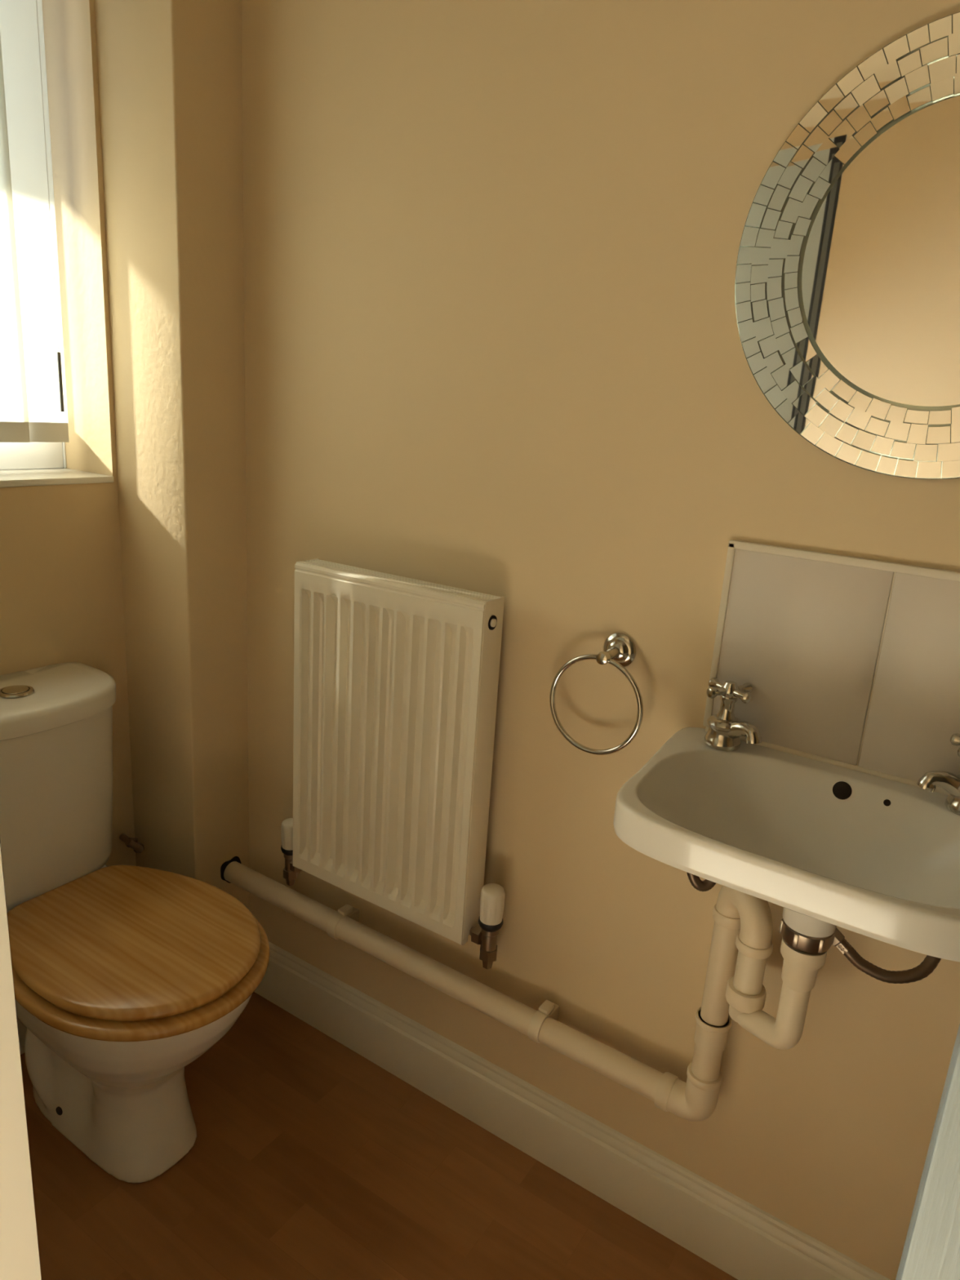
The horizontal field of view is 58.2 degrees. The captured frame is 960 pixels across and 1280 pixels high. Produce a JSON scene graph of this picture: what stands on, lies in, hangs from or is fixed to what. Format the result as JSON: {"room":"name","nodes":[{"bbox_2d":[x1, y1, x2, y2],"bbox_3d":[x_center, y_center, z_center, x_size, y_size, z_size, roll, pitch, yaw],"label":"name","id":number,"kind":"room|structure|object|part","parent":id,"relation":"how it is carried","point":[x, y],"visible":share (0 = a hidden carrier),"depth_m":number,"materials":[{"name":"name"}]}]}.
{"room":"bathroom","nodes":[
{"label":"bathroom","id":0,"kind":"room"},
{"bbox_2d":[0,0,136,866],"bbox_3d":[-1.418,-0.231,0.838,0.300,2.560,2.450,13,18,31],"label":"wall","id":1,"kind":"structure","parent":0,"point":[61,592],"depth_m":1.60,"materials":[{"name":"beige paint"}]},
{"bbox_2d":[17,1017,26,1054],"bbox_3d":[-1.079,0.815,1.471,0.018,0.133,1.158,13,18,31],"label":"baseboard","id":2,"kind":"structure","parent":1,"relation":"attached to","point":[22,1029],"depth_m":1.71,"materials":[{"name":"beige paint"}]},
{"bbox_2d":[0,441,66,470],"bbox_3d":[-1.055,-0.776,1.264,0.060,1.052,0.848,13,18,31],"label":"window","id":3,"kind":"structure","parent":1,"relation":"in","point":[32,455],"depth_m":1.67,"materials":[{"name":"white"}]},
{"bbox_2d":[0,0,69,442],"bbox_3d":[-0.973,-0.784,1.206,0.044,0.993,0.838,13,18,31],"label":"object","id":4,"kind":"object","parent":1,"relation":"attached to","point":[33,398],"visible":1,"depth_m":1.52,"materials":[{"name":"white plastic"}]},
{"bbox_3d":[-0.748,-0.910,1.479,0.001,0.810,0.001,14,18,31],"label":"pull cord","id":5,"kind":"part","parent":4,"relation":"part of","materials":[{"name":"white plastic"}]},
{"bbox_2d":[0,467,113,487],"bbox_3d":[-1.017,-0.247,1.361,0.194,0.012,0.848,13,18,31],"label":"trim","id":6,"kind":"structure","parent":1,"relation":"attached to","point":[44,477],"depth_m":1.59,"materials":[{"name":"white paint"}]},
{"bbox_2d":[94,0,249,910],"bbox_3d":[-0.572,-0.379,1.648,0.200,2.400,0.142,13,18,31],"label":"wall","id":7,"kind":"structure","parent":0,"point":[170,72],"depth_m":1.57,"materials":[{"name":"beige paint"}]},
{"bbox_2d":[119,833,144,853],"bbox_3d":[-0.723,0.415,1.795,0.039,0.045,0.093,-6,18,-31],"label":"valve","id":8,"kind":"object","parent":7,"relation":"attached to","point":[132,842],"visible":1,"depth_m":1.78,"materials":[{"name":"gold metal"}]},
{"bbox_2d":[220,856,241,883],"bbox_3d":[-0.535,0.494,1.850,0.006,0.058,0.055,13,18,31],"label":"pipe hole","id":9,"kind":"object","parent":7,"relation":"attached to","point":[237,859],"visible":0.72,"depth_m":1.83,"materials":[{"name":"black"}]},
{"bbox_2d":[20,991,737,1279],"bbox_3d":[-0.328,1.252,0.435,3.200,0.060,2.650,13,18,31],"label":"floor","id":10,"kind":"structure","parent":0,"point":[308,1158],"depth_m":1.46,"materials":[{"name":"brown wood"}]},
{"bbox_2d":[0,841,41,1279],"bbox_3d":[-0.630,0.184,0.595,0.656,1.860,0.037,6,16,8],"label":"door","id":11,"kind":"structure","parent":10,"relation":"on","point":[20,1259],"depth_m":0.59,"materials":[{"name":"white paint"}]},
{"bbox_2d":[0,662,270,1183],"bbox_3d":[-0.644,0.498,1.480,0.648,0.792,0.374,13,18,31],"label":"toilet","id":12,"kind":"object","parent":10,"relation":"on","point":[124,976],"visible":0.96,"depth_m":1.44,"materials":[{"name":"white ceramic"}]},
{"bbox_3d":[-0.786,0.107,1.483,0.203,0.042,0.334,14,18,31],"label":"cistern lid","id":13,"kind":"part","parent":12,"relation":"part of","materials":[{"name":"white ceramic"}]},
{"bbox_3d":[-0.568,0.488,1.426,0.439,0.022,0.348,14,18,31],"label":"lid","id":14,"kind":"part","parent":12,"relation":"part of","materials":[{"name":"brown wood"}]},
{"bbox_3d":[-0.552,0.515,1.421,0.426,0.020,0.374,14,18,31],"label":"seat","id":15,"kind":"part","parent":12,"relation":"part of","materials":[{"name":"brown wood"}]},
{"bbox_2d":[241,0,959,1279],"bbox_3d":[0.475,-0.186,1.125,3.160,2.560,0.100,13,18,31],"label":"wall","id":16,"kind":"structure","parent":0,"point":[493,346],"depth_m":1.30,"materials":[{"name":"beige paint"}]},
{"bbox_2d":[293,558,504,945],"bbox_3d":[-0.150,0.183,1.521,0.406,0.600,0.092,13,18,31],"label":"radiator","id":17,"kind":"object","parent":16,"relation":"attached to","point":[396,677],"visible":1,"depth_m":1.47,"materials":[{"name":"white metal"}]},
{"bbox_2d":[280,817,301,885],"bbox_3d":[-0.386,0.429,1.742,0.044,0.167,0.118,-3,17,-25],"label":"radiator valve","id":18,"kind":"object","parent":17,"relation":"attached to","point":[291,872],"visible":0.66,"depth_m":1.70,"materials":[{"name":"beige plastic"}]},
{"bbox_2d":[297,559,501,601],"bbox_3d":[-0.142,-0.099,1.431,0.398,0.008,0.050,14,18,31],"label":"grille","id":19,"kind":"object","parent":17,"relation":"attached to","point":[398,586],"depth_m":1.42,"materials":[{"name":"metal"}]},
{"bbox_3d":[0.004,0.220,1.405,0.004,0.587,0.054,14,18,31],"label":"panel","id":20,"kind":"part","parent":17,"relation":"part of","materials":[{"name":"white metal"}]},
{"bbox_2d":[469,883,505,968],"bbox_3d":[0.007,0.490,1.481,0.053,0.180,0.100,1,16,-8],"label":"radiator valve","id":21,"kind":"object","parent":17,"relation":"attached to","point":[485,933],"visible":1,"depth_m":1.43,"materials":[{"name":"beige plastic"}]},
{"bbox_2d":[223,861,826,1121],"bbox_3d":[-0.033,0.437,1.491,1.202,0.431,0.135,15,19,36],"label":"pipe","id":22,"kind":"object","parent":16,"relation":"attached to","point":[741,943],"visible":0.97,"depth_m":1.29,"materials":[{"name":"beige"}]},
{"bbox_3d":[0.364,0.450,1.166,0.037,0.090,0.037,14,18,31],"label":"trap leg","id":23,"kind":"part","parent":22,"relation":"part of","materials":[{"name":"beige plastic"}]},
{"bbox_2d":[253,941,890,1279],"bbox_3d":[0.536,0.974,1.279,2.560,0.133,0.018,13,18,31],"label":"baseboard","id":24,"kind":"structure","parent":16,"relation":"attached to","point":[734,1235],"depth_m":1.51,"materials":[{"name":"beige paint"}]},
{"bbox_2d":[549,632,643,755],"bbox_3d":[0.181,0.079,1.291,0.152,0.180,0.056,13,18,31],"label":"towel ring","id":25,"kind":"object","parent":16,"relation":"attached to","point":[619,649],"visible":1,"depth_m":1.27,"materials":[{"name":"silver metal"}]},
{"bbox_3d":[0.205,0.016,1.284,0.052,0.052,0.017,14,18,31],"label":"wall plate","id":26,"kind":"part","parent":25,"relation":"part of","materials":[{"name":"silver metal"}]},
{"bbox_2d":[613,727,959,961],"bbox_3d":[0.393,0.281,1.047,0.438,0.186,0.292,13,18,31],"label":"basin","id":27,"kind":"object","parent":16,"relation":"attached to","point":[831,846],"visible":0.98,"depth_m":1.06,"materials":[{"name":"white ceramic"}]},
{"bbox_2d":[686,871,715,891],"bbox_3d":[0.331,0.273,1.223,0.070,0.173,0.036,-2,16,-19],"label":"flexible hose","id":28,"kind":"object","parent":27,"relation":"hanging from","point":[706,885],"visible":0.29,"depth_m":1.23,"materials":[{"name":"silver"}]},
{"bbox_2d":[703,677,761,751],"bbox_3d":[0.344,0.102,1.167,0.091,0.091,0.069,13,18,31],"label":"tap","id":29,"kind":"object","parent":27,"relation":"on","point":[725,731],"visible":1,"depth_m":1.16,"materials":[{"name":"silver metal"}]},
{"bbox_3d":[0.337,0.066,1.164,0.059,0.021,0.059,8,16,16],"label":"cross handle","id":30,"kind":"part","parent":29,"relation":"part of","materials":[{"name":"silver metal"}]},
{"bbox_3d":[0.351,0.123,1.148,0.024,0.030,0.054,-5,18,-28],"label":"spout","id":31,"kind":"part","parent":29,"relation":"part of","materials":[{"name":"silver metal"}]},
{"bbox_2d":[832,927,941,983],"bbox_3d":[0.507,0.334,1.056,0.149,0.176,0.050,5,15,4],"label":"flexible hose","id":32,"kind":"object","parent":27,"relation":"attached to","point":[930,963],"visible":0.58,"depth_m":1.06,"materials":[{"name":"silver"}]},
{"bbox_2d":[916,733,959,815],"bbox_3d":[0.569,0.157,1.021,0.091,0.091,0.059,8,16,16],"label":"tap","id":33,"kind":"object","parent":27,"relation":"on","point":[949,782],"visible":1,"depth_m":1.02,"materials":[{"name":"silver metal"}]},
{"bbox_3d":[0.548,0.170,1.024,0.054,0.030,0.024,5,16,5],"label":"spout","id":34,"kind":"part","parent":33,"relation":"part of","materials":[{"name":"silver metal"}]},
{"bbox_3d":[0.586,0.126,1.007,0.059,0.021,0.059,8,16,16],"label":"cross handle","id":35,"kind":"part","parent":33,"relation":"part of","materials":[{"name":"silver metal"}]},
{"bbox_2d":[702,539,959,795],"bbox_3d":[0.583,0.059,1.038,0.615,0.276,0.012,13,18,31],"label":"backsplash","id":36,"kind":"structure","parent":16,"relation":"attached to","point":[852,663],"depth_m":1.11,"materials":[{"name":"beige tile"}]},
{"bbox_2d":[734,11,959,479],"bbox_3d":[0.528,-0.428,0.963,0.489,0.489,0.013,13,18,31],"label":"round mirror","id":37,"kind":"object","parent":16,"relation":"attached to","point":[847,281],"visible":1,"depth_m":1.01,"materials":[{"name":"grey mirror"}]},
{"bbox_3d":[0.629,0.209,-0.191,1.173,2.400,0.100,13,18,31],"label":"wall","id":38,"kind":"structure","parent":0,"visible":0},
{"bbox_2d":[895,1024,959,1279],"bbox_3d":[0.402,0.329,0.100,0.680,1.975,0.035,13,18,31],"label":"door","id":39,"kind":"structure","parent":38,"relation":"in","point":[931,1247],"depth_m":0.23,"materials":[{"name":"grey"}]}
]}

